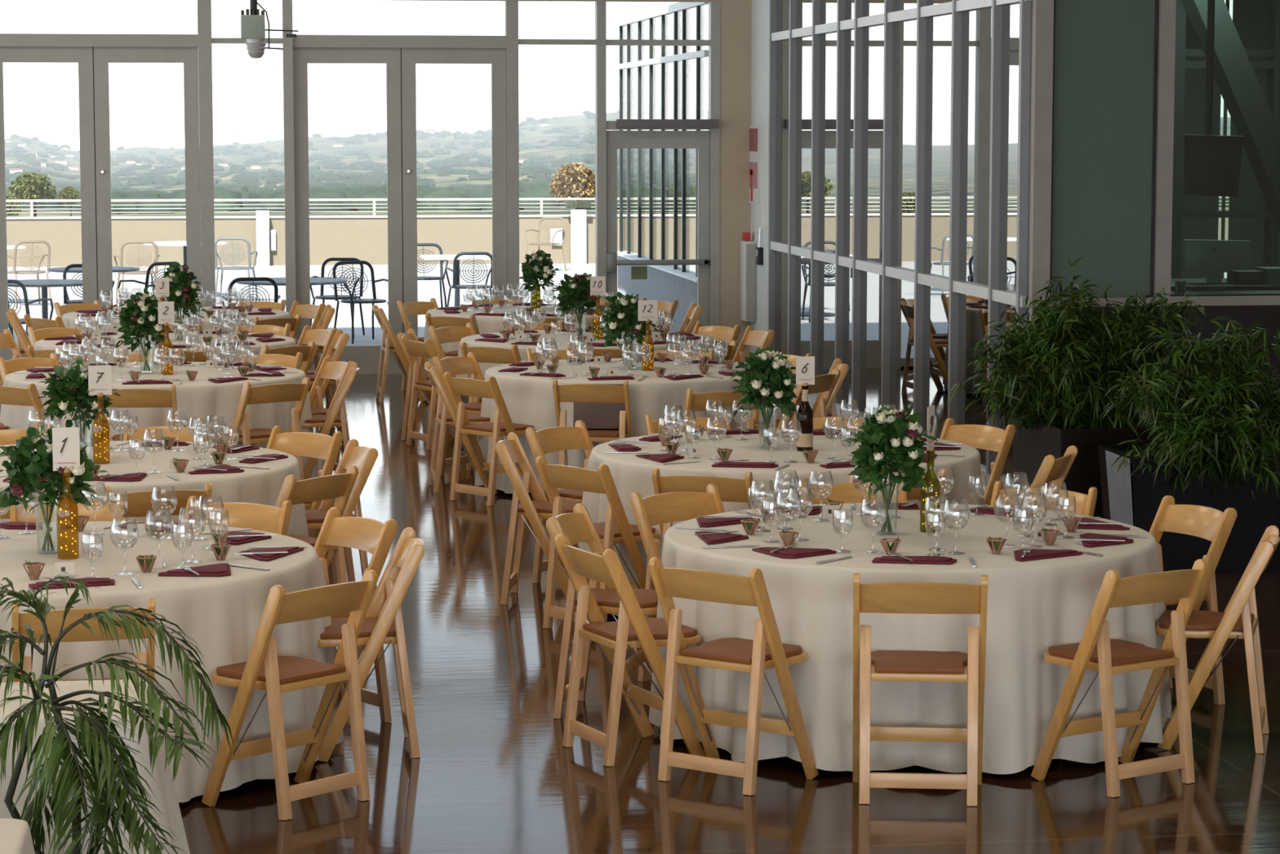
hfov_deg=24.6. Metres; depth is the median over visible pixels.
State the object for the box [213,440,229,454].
planter
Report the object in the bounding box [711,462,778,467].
napkin
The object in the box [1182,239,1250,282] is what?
desktop computer
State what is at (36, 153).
house
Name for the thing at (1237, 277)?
printer
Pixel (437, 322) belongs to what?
folding chair
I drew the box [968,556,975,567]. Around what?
knife
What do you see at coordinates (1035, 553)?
napkin
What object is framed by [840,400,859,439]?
wine glass
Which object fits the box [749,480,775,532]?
wine glass
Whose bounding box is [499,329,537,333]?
napkin
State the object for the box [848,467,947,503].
folding chair
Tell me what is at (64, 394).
flower vase
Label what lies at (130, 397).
folding chair
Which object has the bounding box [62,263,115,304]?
chair
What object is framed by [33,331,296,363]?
tablecloth
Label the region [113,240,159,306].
chair
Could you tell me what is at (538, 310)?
place card
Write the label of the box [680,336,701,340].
napkin
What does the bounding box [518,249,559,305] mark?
flower vase
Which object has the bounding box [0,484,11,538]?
wine glass
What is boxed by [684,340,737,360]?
folding chair
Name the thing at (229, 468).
napkin
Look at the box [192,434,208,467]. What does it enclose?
water goblet
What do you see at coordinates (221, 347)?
wine glass
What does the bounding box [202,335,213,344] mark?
planter
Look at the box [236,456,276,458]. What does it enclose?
fork
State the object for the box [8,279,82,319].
table
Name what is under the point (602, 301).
folding chair
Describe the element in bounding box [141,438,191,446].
napkin
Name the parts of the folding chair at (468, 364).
leg, leg, seat frame, leg, leg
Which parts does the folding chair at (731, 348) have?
leg, leg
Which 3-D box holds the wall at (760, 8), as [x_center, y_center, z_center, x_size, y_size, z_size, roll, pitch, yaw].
[1.177,-3.057,26.759,0.120,5.200,1.220,-1,6,-8]
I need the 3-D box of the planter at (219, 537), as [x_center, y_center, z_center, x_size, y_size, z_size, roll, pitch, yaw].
[-1.546,0.406,10.832,0.068,0.068,0.077,-1,6,-5]
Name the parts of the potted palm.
frond stem, frond stem, frond stem, frond stem, frond stem, frond stem, frond stem, frond stem, frond stem, frond stem, frond stem, frond stem, frond stem, frond stem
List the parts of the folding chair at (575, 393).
leg, leg, seat frame, leg, leg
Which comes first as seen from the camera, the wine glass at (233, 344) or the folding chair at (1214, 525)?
the folding chair at (1214, 525)
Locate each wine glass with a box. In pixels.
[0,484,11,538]
[27,408,48,450]
[62,342,78,361]
[78,313,92,341]
[81,482,107,534]
[100,338,115,369]
[109,407,119,448]
[110,409,131,450]
[110,516,138,575]
[112,348,128,380]
[128,336,144,366]
[142,427,164,473]
[144,508,172,565]
[151,484,177,538]
[154,347,170,379]
[167,409,187,451]
[168,349,185,380]
[177,506,205,563]
[185,318,199,345]
[185,335,200,366]
[188,417,209,459]
[193,422,215,466]
[196,495,223,549]
[205,415,226,457]
[208,315,222,342]
[210,292,222,315]
[214,339,230,369]
[219,343,235,373]
[220,346,236,377]
[225,337,239,368]
[504,311,517,338]
[520,311,533,337]
[524,315,537,342]
[564,315,577,343]
[568,333,584,364]
[577,342,593,373]
[577,343,593,375]
[621,343,636,375]
[635,345,651,377]
[663,404,683,444]
[663,412,684,453]
[666,334,680,363]
[666,342,682,374]
[671,335,686,364]
[675,408,696,451]
[682,345,697,374]
[691,340,706,371]
[700,337,715,366]
[705,400,724,439]
[706,416,726,459]
[712,339,728,370]
[731,401,751,439]
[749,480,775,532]
[772,403,791,437]
[772,476,797,529]
[773,469,799,520]
[775,490,801,544]
[780,419,801,462]
[786,487,813,541]
[808,469,833,520]
[823,417,844,459]
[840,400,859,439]
[853,465,875,515]
[860,497,887,553]
[883,473,904,518]
[924,496,951,551]
[936,465,954,515]
[942,499,969,554]
[993,493,1020,546]
[1004,471,1029,523]
[1015,483,1041,537]
[1020,492,1047,547]
[1042,482,1068,534]
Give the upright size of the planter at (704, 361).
0.068 m
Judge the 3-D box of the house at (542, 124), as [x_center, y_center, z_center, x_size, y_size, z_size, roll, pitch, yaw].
[-126.021,-396.972,3878.327,11.322,6.995,7.720,-1,6,-8]
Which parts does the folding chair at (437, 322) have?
leg, leg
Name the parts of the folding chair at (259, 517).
leg, leg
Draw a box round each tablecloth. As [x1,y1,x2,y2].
[0,361,318,479]
[0,440,308,536]
[0,520,343,802]
[0,679,190,853]
[0,817,35,853]
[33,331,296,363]
[62,306,296,344]
[420,303,609,394]
[451,329,716,440]
[475,358,782,493]
[576,429,983,616]
[648,502,1172,773]
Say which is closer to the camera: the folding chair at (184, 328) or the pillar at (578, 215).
the folding chair at (184, 328)
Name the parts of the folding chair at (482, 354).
leg, leg, leg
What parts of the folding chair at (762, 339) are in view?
leg, leg, leg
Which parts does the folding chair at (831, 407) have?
leg, leg, leg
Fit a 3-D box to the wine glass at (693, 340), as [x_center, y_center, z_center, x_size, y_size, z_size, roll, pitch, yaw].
[0.374,-0.448,18.552,0.098,0.195,0.097,-1,6,-8]
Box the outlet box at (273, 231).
[271,229,275,250]
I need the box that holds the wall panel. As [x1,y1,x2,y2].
[1060,305,1279,424]
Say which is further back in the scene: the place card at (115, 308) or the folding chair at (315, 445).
the place card at (115, 308)
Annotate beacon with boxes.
[742,232,750,240]
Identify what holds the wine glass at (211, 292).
on the tablecloth at (68, 320)
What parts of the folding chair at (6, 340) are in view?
leg, leg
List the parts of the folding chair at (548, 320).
leg, leg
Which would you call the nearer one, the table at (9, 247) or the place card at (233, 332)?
the place card at (233, 332)
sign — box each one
[550,228,562,244]
[749,124,759,204]
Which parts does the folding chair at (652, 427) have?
leg, leg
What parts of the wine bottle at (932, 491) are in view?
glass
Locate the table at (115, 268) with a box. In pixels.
[47,266,140,272]
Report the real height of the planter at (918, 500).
0.068 m
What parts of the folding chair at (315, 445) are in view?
leg, seat frame, leg, leg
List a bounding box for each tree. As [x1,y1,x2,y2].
[5,194,22,217]
[6,172,56,216]
[57,186,80,216]
[547,162,595,203]
[668,182,695,213]
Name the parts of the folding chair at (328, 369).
leg, leg, leg, leg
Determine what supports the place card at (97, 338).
on the tablecloth at (40, 344)
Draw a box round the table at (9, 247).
[7,245,26,249]
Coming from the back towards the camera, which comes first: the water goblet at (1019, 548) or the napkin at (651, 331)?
the napkin at (651, 331)
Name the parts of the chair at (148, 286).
arm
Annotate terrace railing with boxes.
[5,196,1228,217]
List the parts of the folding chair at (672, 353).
leg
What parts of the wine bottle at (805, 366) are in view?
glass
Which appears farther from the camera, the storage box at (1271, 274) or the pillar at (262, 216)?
the pillar at (262, 216)
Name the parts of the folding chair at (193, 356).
leg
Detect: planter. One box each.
[22,560,45,579]
[66,360,75,365]
[75,333,84,342]
[78,515,89,531]
[84,329,94,338]
[91,464,100,475]
[99,306,109,315]
[100,336,111,343]
[109,304,117,311]
[115,356,126,366]
[128,370,141,381]
[135,554,156,573]
[146,518,163,536]
[160,435,175,449]
[172,325,182,333]
[172,457,188,472]
[174,355,186,365]
[186,368,197,380]
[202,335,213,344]
[205,309,213,317]
[210,449,226,464]
[210,528,229,546]
[210,542,231,560]
[213,325,223,335]
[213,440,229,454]
[220,358,231,367]
[229,302,236,309]
[236,333,247,341]
[236,365,249,376]
[237,306,245,314]
[240,328,249,337]
[244,304,253,311]
[244,360,257,371]
[460,304,468,311]
[471,300,480,308]
[482,306,492,312]
[497,298,506,306]
[502,331,511,339]
[511,327,520,336]
[524,306,533,314]
[528,333,539,342]
[533,359,545,368]
[542,324,551,333]
[546,364,558,373]
[549,354,560,364]
[576,335,586,344]
[586,324,592,332]
[588,366,599,377]
[601,351,613,361]
[604,301,612,309]
[654,367,666,377]
[656,352,667,362]
[657,327,668,332]
[657,432,672,446]
[660,331,670,340]
[664,440,679,454]
[689,426,705,439]
[697,363,710,373]
[698,355,710,364]
[716,447,733,461]
[723,359,735,369]
[740,518,760,534]
[755,422,769,435]
[760,505,777,522]
[778,528,799,547]
[802,448,817,462]
[822,425,835,437]
[825,497,844,511]
[880,536,901,555]
[916,497,919,509]
[986,535,1007,554]
[1004,502,1022,519]
[1011,413,1158,518]
[1039,526,1060,545]
[1061,514,1081,532]
[1097,444,1279,573]
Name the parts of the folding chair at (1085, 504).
leg, leg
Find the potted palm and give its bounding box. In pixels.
[0,572,234,853]
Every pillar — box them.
[256,210,269,266]
[565,201,591,264]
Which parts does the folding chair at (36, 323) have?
leg, leg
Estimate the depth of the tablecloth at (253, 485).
13.21 m
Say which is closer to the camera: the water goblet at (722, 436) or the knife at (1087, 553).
the knife at (1087, 553)
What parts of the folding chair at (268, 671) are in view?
leg, brace rod, leg, seat frame, brace rod, leg, leg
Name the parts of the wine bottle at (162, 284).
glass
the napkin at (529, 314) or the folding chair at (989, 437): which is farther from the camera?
the napkin at (529, 314)
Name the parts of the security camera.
cable arm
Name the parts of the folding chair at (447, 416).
leg, leg, leg, brace rod, brace rod, seat frame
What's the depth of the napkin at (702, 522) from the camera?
11.42 m
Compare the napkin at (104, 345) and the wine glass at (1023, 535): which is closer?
the wine glass at (1023, 535)
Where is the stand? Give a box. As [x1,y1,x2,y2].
[1174,280,1186,293]
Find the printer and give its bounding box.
[1226,269,1263,284]
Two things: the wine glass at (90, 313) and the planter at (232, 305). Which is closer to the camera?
the wine glass at (90, 313)
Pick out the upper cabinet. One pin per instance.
(748, 258)
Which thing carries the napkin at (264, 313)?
on the tablecloth at (68, 320)
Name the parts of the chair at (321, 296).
leg, arm, seat, frame, leg, arm, leg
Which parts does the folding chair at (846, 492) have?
leg, leg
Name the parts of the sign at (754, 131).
panel, panel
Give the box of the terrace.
[7,263,1226,348]
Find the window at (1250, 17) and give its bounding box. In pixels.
[1181,0,1279,278]
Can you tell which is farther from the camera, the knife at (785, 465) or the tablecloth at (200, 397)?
the tablecloth at (200, 397)
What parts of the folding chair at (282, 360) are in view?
leg, leg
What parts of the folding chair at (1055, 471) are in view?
leg, leg, leg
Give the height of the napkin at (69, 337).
0.015 m
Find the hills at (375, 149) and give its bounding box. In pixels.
[4,109,1230,217]
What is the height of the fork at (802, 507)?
0.003 m
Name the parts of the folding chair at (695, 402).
leg, leg, leg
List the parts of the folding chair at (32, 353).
leg, leg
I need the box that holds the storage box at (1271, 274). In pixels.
[1253,266,1279,284]
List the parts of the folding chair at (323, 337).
leg, leg, leg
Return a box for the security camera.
[240,0,298,57]
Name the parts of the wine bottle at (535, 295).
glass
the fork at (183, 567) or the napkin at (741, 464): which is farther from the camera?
the napkin at (741, 464)
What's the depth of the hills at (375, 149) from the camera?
2670.38 m
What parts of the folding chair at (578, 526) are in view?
leg, leg, leg, seat frame, brace rod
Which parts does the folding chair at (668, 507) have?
leg, leg, leg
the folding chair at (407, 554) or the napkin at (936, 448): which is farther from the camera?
the napkin at (936, 448)
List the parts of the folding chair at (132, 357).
leg, leg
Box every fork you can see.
[40,577,76,583]
[100,472,130,478]
[169,520,177,528]
[179,566,199,574]
[192,466,226,470]
[227,533,276,537]
[230,444,250,449]
[234,551,288,554]
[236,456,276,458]
[610,442,649,444]
[632,453,673,454]
[648,433,682,435]
[694,530,739,535]
[704,515,752,518]
[712,459,749,462]
[769,544,793,552]
[796,502,809,509]
[824,459,840,464]
[887,551,913,560]
[902,502,917,506]
[923,445,961,446]
[1021,548,1031,556]
[1022,506,1031,512]
[1072,537,1124,541]
[1076,521,1120,524]
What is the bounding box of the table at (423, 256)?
[419,254,490,306]
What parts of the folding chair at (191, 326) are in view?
leg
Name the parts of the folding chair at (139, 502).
leg, leg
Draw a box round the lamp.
[565,201,591,209]
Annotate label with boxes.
[764,128,768,154]
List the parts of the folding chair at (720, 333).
leg, leg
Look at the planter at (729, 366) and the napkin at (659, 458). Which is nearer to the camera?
the napkin at (659, 458)
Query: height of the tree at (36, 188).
5.457 m
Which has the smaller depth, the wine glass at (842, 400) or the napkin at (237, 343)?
the wine glass at (842, 400)
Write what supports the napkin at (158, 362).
on the tablecloth at (200, 397)
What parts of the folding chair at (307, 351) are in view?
leg, leg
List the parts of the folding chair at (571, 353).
leg, leg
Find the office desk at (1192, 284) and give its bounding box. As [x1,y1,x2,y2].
[1170,278,1279,291]
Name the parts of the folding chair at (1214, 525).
leg, leg, seat frame, leg, leg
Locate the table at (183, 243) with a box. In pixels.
[143,240,226,265]
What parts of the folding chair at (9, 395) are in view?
leg, leg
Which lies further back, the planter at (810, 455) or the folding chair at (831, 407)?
the folding chair at (831, 407)
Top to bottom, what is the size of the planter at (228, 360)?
0.068 m
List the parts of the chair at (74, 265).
frame, seat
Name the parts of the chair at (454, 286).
leg, arm, leg, seat, frame, arm, leg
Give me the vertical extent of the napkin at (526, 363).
0.015 m
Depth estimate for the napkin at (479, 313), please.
24.01 m
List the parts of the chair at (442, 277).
frame, seat, leg, leg, arm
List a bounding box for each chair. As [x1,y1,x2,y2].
[0,328,22,383]
[0,352,59,382]
[0,373,3,405]
[0,383,49,430]
[0,422,8,429]
[0,423,53,445]
[0,494,22,519]
[5,307,31,357]
[7,240,51,307]
[7,279,53,337]
[10,494,123,522]
[11,596,155,683]
[23,314,65,330]
[26,324,82,347]
[26,345,88,365]
[53,300,101,318]
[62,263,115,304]
[102,482,212,517]
[105,384,177,440]
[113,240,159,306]
[113,349,181,362]
[117,261,177,306]
[122,422,213,442]
[128,321,187,332]
[142,265,201,300]
[142,346,208,361]
[170,317,202,331]
[182,495,292,535]
[201,569,377,820]
[214,237,257,302]
[217,377,310,479]
[220,277,280,306]
[235,321,290,337]
[238,298,286,311]
[240,350,302,368]
[250,313,301,338]
[259,341,315,375]
[266,426,342,584]
[275,465,358,583]
[289,301,325,385]
[296,304,335,400]
[296,324,337,433]
[301,362,359,479]
[305,439,377,582]
[306,328,349,431]
[309,356,354,475]
[310,257,364,338]
[314,507,398,722]
[317,527,424,761]
[332,260,388,344]
[372,304,426,402]
[396,297,438,391]
[396,328,456,439]
[400,335,453,449]
[417,243,448,307]
[423,361,490,492]
[425,312,479,367]
[428,322,475,429]
[431,351,484,475]
[444,252,492,306]
[444,372,536,506]
[460,342,521,454]
[471,295,522,304]
[494,431,582,604]
[504,320,562,330]
[520,314,577,328]
[524,217,566,271]
[524,420,593,583]
[525,346,591,360]
[535,456,659,628]
[546,503,657,719]
[552,379,632,489]
[554,533,705,766]
[559,298,608,304]
[567,345,633,358]
[603,320,657,329]
[630,484,724,681]
[641,297,678,331]
[644,412,730,435]
[648,556,818,795]
[651,467,757,550]
[652,311,666,329]
[653,347,714,359]
[678,302,702,333]
[683,387,759,429]
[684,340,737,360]
[692,321,741,345]
[732,325,774,362]
[757,368,840,429]
[781,358,848,419]
[782,353,812,408]
[800,479,906,504]
[813,416,865,431]
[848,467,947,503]
[853,573,987,805]
[939,417,1015,505]
[990,480,1097,516]
[1030,444,1078,488]
[1031,558,1208,797]
[1149,495,1236,704]
[1155,524,1279,753]
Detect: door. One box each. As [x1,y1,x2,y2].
[0,0,215,360]
[282,0,519,372]
[595,0,719,345]
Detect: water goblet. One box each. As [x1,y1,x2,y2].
[16,492,35,533]
[80,533,102,577]
[108,490,128,533]
[122,415,137,448]
[128,440,145,470]
[171,523,193,568]
[188,497,208,539]
[192,418,208,451]
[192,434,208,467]
[193,315,204,334]
[208,510,228,553]
[222,425,239,459]
[535,346,546,371]
[574,341,586,363]
[658,417,673,450]
[664,320,675,338]
[670,410,685,443]
[685,426,701,458]
[717,405,732,437]
[746,487,765,528]
[761,498,781,542]
[762,428,778,462]
[789,476,808,517]
[832,509,853,552]
[840,427,856,462]
[871,474,889,512]
[925,511,946,555]
[968,475,986,515]
[1013,507,1033,550]
[1039,484,1058,525]
[1056,496,1075,538]
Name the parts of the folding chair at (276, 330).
leg, leg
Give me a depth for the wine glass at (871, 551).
10.66 m
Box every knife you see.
[22,378,44,380]
[103,520,133,528]
[117,439,137,444]
[132,577,142,588]
[167,474,178,480]
[199,528,252,533]
[229,564,270,570]
[231,465,269,469]
[240,453,288,455]
[248,546,306,547]
[497,372,527,373]
[550,376,577,378]
[602,451,648,453]
[613,439,651,443]
[662,460,701,464]
[675,526,729,530]
[702,545,758,548]
[733,510,761,516]
[774,464,790,470]
[781,428,793,433]
[815,555,852,564]
[850,502,855,509]
[937,453,964,457]
[958,504,989,511]
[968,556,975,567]
[1047,516,1100,519]
[1062,548,1102,556]
[1102,533,1146,537]
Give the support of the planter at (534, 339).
on the tablecloth at (564, 338)
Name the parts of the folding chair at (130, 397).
leg, leg, leg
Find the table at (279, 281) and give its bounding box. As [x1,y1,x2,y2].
[236,277,347,285]
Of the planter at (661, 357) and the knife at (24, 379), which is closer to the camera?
the knife at (24, 379)
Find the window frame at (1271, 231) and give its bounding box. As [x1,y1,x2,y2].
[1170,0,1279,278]
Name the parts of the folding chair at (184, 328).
leg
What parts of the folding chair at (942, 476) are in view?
leg, leg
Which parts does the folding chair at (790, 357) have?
leg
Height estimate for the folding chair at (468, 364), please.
0.788 m
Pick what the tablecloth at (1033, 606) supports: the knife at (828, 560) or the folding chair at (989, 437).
the knife at (828, 560)
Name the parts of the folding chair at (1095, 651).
leg, brace rod, leg, seat frame, brace rod, leg, leg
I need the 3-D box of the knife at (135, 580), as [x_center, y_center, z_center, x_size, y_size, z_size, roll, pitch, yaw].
[-1.701,0.526,9.941,0.017,0.005,0.220,-2,6,-16]
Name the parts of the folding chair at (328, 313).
leg, leg, leg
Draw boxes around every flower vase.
[0,425,109,554]
[36,357,120,459]
[112,288,177,372]
[160,262,192,312]
[164,263,206,340]
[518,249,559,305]
[551,272,606,336]
[592,291,661,368]
[728,346,799,448]
[842,404,937,535]
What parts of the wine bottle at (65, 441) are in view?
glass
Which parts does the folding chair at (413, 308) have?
leg, leg, leg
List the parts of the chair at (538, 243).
leg, arm, seat, leg, frame, arm, leg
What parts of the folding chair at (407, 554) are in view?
seat frame, brace rod, leg, leg, leg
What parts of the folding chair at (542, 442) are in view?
leg, leg, seat frame, leg, leg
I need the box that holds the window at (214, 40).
[211,37,284,275]
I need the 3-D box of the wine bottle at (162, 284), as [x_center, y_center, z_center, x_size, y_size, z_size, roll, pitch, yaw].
[-3.444,-0.851,21.213,0.076,0.455,0.076,4,7,35]
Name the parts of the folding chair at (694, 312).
leg, leg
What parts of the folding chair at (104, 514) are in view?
leg, leg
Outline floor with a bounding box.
[0,373,1279,853]
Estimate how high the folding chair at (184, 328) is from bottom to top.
0.788 m
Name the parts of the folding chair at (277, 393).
leg, seat frame, leg, leg, leg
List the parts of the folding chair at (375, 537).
leg, leg, seat frame, leg, leg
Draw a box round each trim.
[6,213,695,218]
[356,371,402,374]
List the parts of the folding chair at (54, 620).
leg, leg, leg, leg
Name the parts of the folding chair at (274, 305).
leg, leg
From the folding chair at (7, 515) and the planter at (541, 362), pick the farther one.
the planter at (541, 362)
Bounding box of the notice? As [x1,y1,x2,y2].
[760,205,766,229]
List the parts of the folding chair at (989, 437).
leg, leg, leg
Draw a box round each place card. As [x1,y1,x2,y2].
[42,522,57,535]
[54,561,75,576]
[91,335,101,342]
[92,333,101,336]
[112,306,121,312]
[118,338,124,344]
[126,523,145,536]
[144,555,163,568]
[169,457,184,469]
[188,444,203,453]
[203,328,212,335]
[206,360,217,367]
[229,331,238,337]
[231,333,241,341]
[515,330,524,336]
[516,333,526,339]
[536,308,544,313]
[586,336,596,342]
[593,355,604,363]
[606,368,617,376]
[652,332,662,339]
[687,444,702,455]
[697,364,701,373]
[821,505,839,517]
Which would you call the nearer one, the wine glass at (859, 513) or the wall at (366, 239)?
the wine glass at (859, 513)
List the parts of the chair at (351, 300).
leg, arm, leg, frame, seat, leg, arm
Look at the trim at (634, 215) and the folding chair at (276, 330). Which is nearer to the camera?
the folding chair at (276, 330)
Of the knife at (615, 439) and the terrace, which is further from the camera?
the terrace
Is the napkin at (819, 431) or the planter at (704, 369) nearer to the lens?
the napkin at (819, 431)
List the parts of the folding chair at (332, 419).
seat frame, leg, leg, leg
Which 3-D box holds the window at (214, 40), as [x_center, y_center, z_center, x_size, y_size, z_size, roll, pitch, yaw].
[-3.573,-2.180,26.882,0.641,3.430,0.100,-1,6,-8]
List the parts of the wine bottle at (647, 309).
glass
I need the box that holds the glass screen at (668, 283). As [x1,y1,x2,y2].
[617,2,708,333]
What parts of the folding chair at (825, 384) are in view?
seat frame, leg, leg, leg, leg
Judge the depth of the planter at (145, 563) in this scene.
10.19 m
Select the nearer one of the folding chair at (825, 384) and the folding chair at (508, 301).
the folding chair at (825, 384)
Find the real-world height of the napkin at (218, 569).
0.015 m
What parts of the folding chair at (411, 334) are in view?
leg, leg, leg, leg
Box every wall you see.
[6,216,1228,266]
[385,0,751,363]
[750,0,768,353]
[1049,0,1279,306]
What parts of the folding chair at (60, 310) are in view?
leg, leg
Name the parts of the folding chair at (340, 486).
leg, seat frame, leg, leg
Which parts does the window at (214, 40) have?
frame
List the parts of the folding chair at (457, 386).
leg, leg, brace rod, leg, seat frame, leg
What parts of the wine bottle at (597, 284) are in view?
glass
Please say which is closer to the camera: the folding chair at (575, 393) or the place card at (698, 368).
the folding chair at (575, 393)
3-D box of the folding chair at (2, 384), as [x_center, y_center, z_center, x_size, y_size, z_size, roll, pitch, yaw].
[-4.479,-0.231,20.810,0.439,0.788,0.448,-3,7,-27]
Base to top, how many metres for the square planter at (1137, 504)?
0.610 m
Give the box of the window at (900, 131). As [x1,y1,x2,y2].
[767,0,1033,488]
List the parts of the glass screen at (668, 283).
rail, rail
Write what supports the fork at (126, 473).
on the napkin at (135, 477)
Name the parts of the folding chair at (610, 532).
leg, leg, leg, seat frame, brace rod, leg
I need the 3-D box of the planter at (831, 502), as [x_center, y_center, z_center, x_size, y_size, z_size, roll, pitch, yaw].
[0.774,0.317,11.699,0.068,0.068,0.077,4,7,36]
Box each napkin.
[0,521,44,529]
[2,476,48,482]
[25,373,46,378]
[26,368,65,373]
[28,577,115,590]
[44,335,76,340]
[55,340,84,345]
[75,309,102,313]
[76,312,105,316]
[79,441,90,446]
[82,332,117,336]
[84,343,119,348]
[87,363,118,365]
[93,472,146,481]
[101,315,120,318]
[117,521,181,533]
[122,379,173,384]
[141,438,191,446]
[151,344,193,349]
[151,360,191,364]
[158,563,231,576]
[174,316,197,319]
[188,464,244,474]
[196,330,229,333]
[208,377,248,382]
[210,315,245,318]
[211,306,245,308]
[213,444,259,453]
[214,342,255,346]
[217,361,246,365]
[221,531,271,544]
[239,453,288,463]
[239,546,303,560]
[244,371,284,376]
[245,311,275,315]
[247,333,274,337]
[254,365,286,371]
[256,337,285,342]
[257,307,272,311]
[436,306,461,310]
[443,310,460,313]
[468,303,493,306]
[474,312,508,315]
[474,338,507,342]
[480,333,500,337]
[497,366,528,372]
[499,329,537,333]
[508,361,539,366]
[511,302,547,305]
[511,342,553,345]
[519,372,565,377]
[523,313,556,316]
[558,328,591,332]
[568,357,604,362]
[582,342,624,346]
[583,311,609,315]
[587,375,634,380]
[608,442,641,451]
[623,328,658,332]
[626,357,674,360]
[635,453,684,462]
[638,340,677,344]
[639,433,682,441]
[663,374,703,380]
[669,331,693,336]
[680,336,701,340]
[686,359,726,364]
[694,530,748,544]
[696,515,759,527]
[708,428,762,434]
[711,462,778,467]
[718,370,744,376]
[751,546,836,558]
[768,505,822,515]
[795,428,857,435]
[819,461,857,468]
[862,502,919,509]
[871,555,956,564]
[920,442,960,450]
[922,453,937,462]
[969,506,1032,517]
[1013,548,1083,561]
[1076,517,1129,529]
[1079,533,1133,547]
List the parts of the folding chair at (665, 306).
leg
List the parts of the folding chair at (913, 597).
leg, leg, seat frame, leg, leg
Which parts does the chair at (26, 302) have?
seat, frame, arm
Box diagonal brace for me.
[1181,0,1279,226]
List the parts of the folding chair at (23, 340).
leg, leg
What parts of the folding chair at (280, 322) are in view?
leg, leg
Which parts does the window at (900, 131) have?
pane, pane, pane, pane, pane, pane, pane, pane, pane, pane, pane, pane, pane, pane, pane, pane, pane, pane, pane, pane, pane, pane, pane, pane, pane, pane, pane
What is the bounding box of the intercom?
[755,227,763,265]
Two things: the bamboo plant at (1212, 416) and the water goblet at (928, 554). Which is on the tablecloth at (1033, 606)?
the water goblet at (928, 554)
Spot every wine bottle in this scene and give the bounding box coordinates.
[52,426,79,559]
[88,365,111,463]
[155,277,169,334]
[157,301,174,374]
[528,258,542,311]
[590,275,605,339]
[638,300,657,370]
[795,355,814,451]
[920,404,940,532]
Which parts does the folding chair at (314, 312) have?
leg, leg, leg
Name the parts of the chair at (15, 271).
leg, seat, frame, leg, arm, leg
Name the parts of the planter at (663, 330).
frame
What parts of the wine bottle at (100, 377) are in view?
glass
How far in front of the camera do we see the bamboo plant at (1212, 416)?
14.91 m
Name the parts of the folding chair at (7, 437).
leg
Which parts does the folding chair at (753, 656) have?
leg, leg, brace rod, seat frame, leg, brace rod, leg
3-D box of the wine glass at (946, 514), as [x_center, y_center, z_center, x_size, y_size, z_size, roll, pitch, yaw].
[1.200,0.255,11.675,0.098,0.195,0.097,-1,6,-8]
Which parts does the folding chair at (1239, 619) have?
seat frame, brace rod, brace rod, leg, leg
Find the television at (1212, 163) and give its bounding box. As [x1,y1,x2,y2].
[1184,0,1243,196]
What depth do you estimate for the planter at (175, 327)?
21.88 m
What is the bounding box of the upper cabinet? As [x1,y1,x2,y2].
[740,240,755,321]
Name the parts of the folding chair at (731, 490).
leg, leg, leg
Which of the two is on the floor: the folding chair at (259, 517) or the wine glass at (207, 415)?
the folding chair at (259, 517)
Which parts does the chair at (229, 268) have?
leg, arm, leg, frame, seat, leg, arm, leg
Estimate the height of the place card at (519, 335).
0.046 m
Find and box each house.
[9,168,22,173]
[17,143,26,146]
[25,151,37,156]
[39,162,46,167]
[54,160,66,164]
[67,165,79,169]
[125,160,135,164]
[135,162,149,165]
[217,163,227,166]
[251,164,260,168]
[332,143,342,146]
[423,129,436,133]
[519,158,527,163]
[540,123,548,126]
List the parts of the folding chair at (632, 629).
leg, leg, leg, brace rod, seat frame, brace rod, leg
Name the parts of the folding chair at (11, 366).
leg, leg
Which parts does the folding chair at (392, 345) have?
leg, leg, leg, seat frame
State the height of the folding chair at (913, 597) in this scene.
0.788 m
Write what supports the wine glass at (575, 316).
on the tablecloth at (564, 338)
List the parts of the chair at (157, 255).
arm, leg, leg, seat, frame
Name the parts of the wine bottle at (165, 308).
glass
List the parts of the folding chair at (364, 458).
seat frame, leg, leg, leg, leg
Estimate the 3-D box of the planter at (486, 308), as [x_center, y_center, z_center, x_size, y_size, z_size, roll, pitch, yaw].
[-1.260,-0.968,24.273,0.068,0.068,0.077,3,7,29]
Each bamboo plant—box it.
[947,256,1210,439]
[1099,315,1279,501]
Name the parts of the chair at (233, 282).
arm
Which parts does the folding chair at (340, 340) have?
seat frame, leg, leg, leg, leg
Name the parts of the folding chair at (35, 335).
leg, leg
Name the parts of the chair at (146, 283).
arm, seat, frame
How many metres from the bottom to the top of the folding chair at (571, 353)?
0.788 m
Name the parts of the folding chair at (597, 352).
leg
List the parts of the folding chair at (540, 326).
leg, leg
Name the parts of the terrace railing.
post, post, post, rail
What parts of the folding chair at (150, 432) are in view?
leg, leg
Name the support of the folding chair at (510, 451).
on the floor
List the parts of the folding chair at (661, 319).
leg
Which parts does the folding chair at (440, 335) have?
leg, leg, leg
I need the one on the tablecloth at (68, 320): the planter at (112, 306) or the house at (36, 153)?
the planter at (112, 306)
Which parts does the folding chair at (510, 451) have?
leg, leg, leg, brace rod, seat frame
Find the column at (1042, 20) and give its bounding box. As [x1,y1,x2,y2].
[1028,0,1053,326]
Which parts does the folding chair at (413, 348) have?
leg, seat frame, leg, leg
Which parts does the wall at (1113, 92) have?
pane, sill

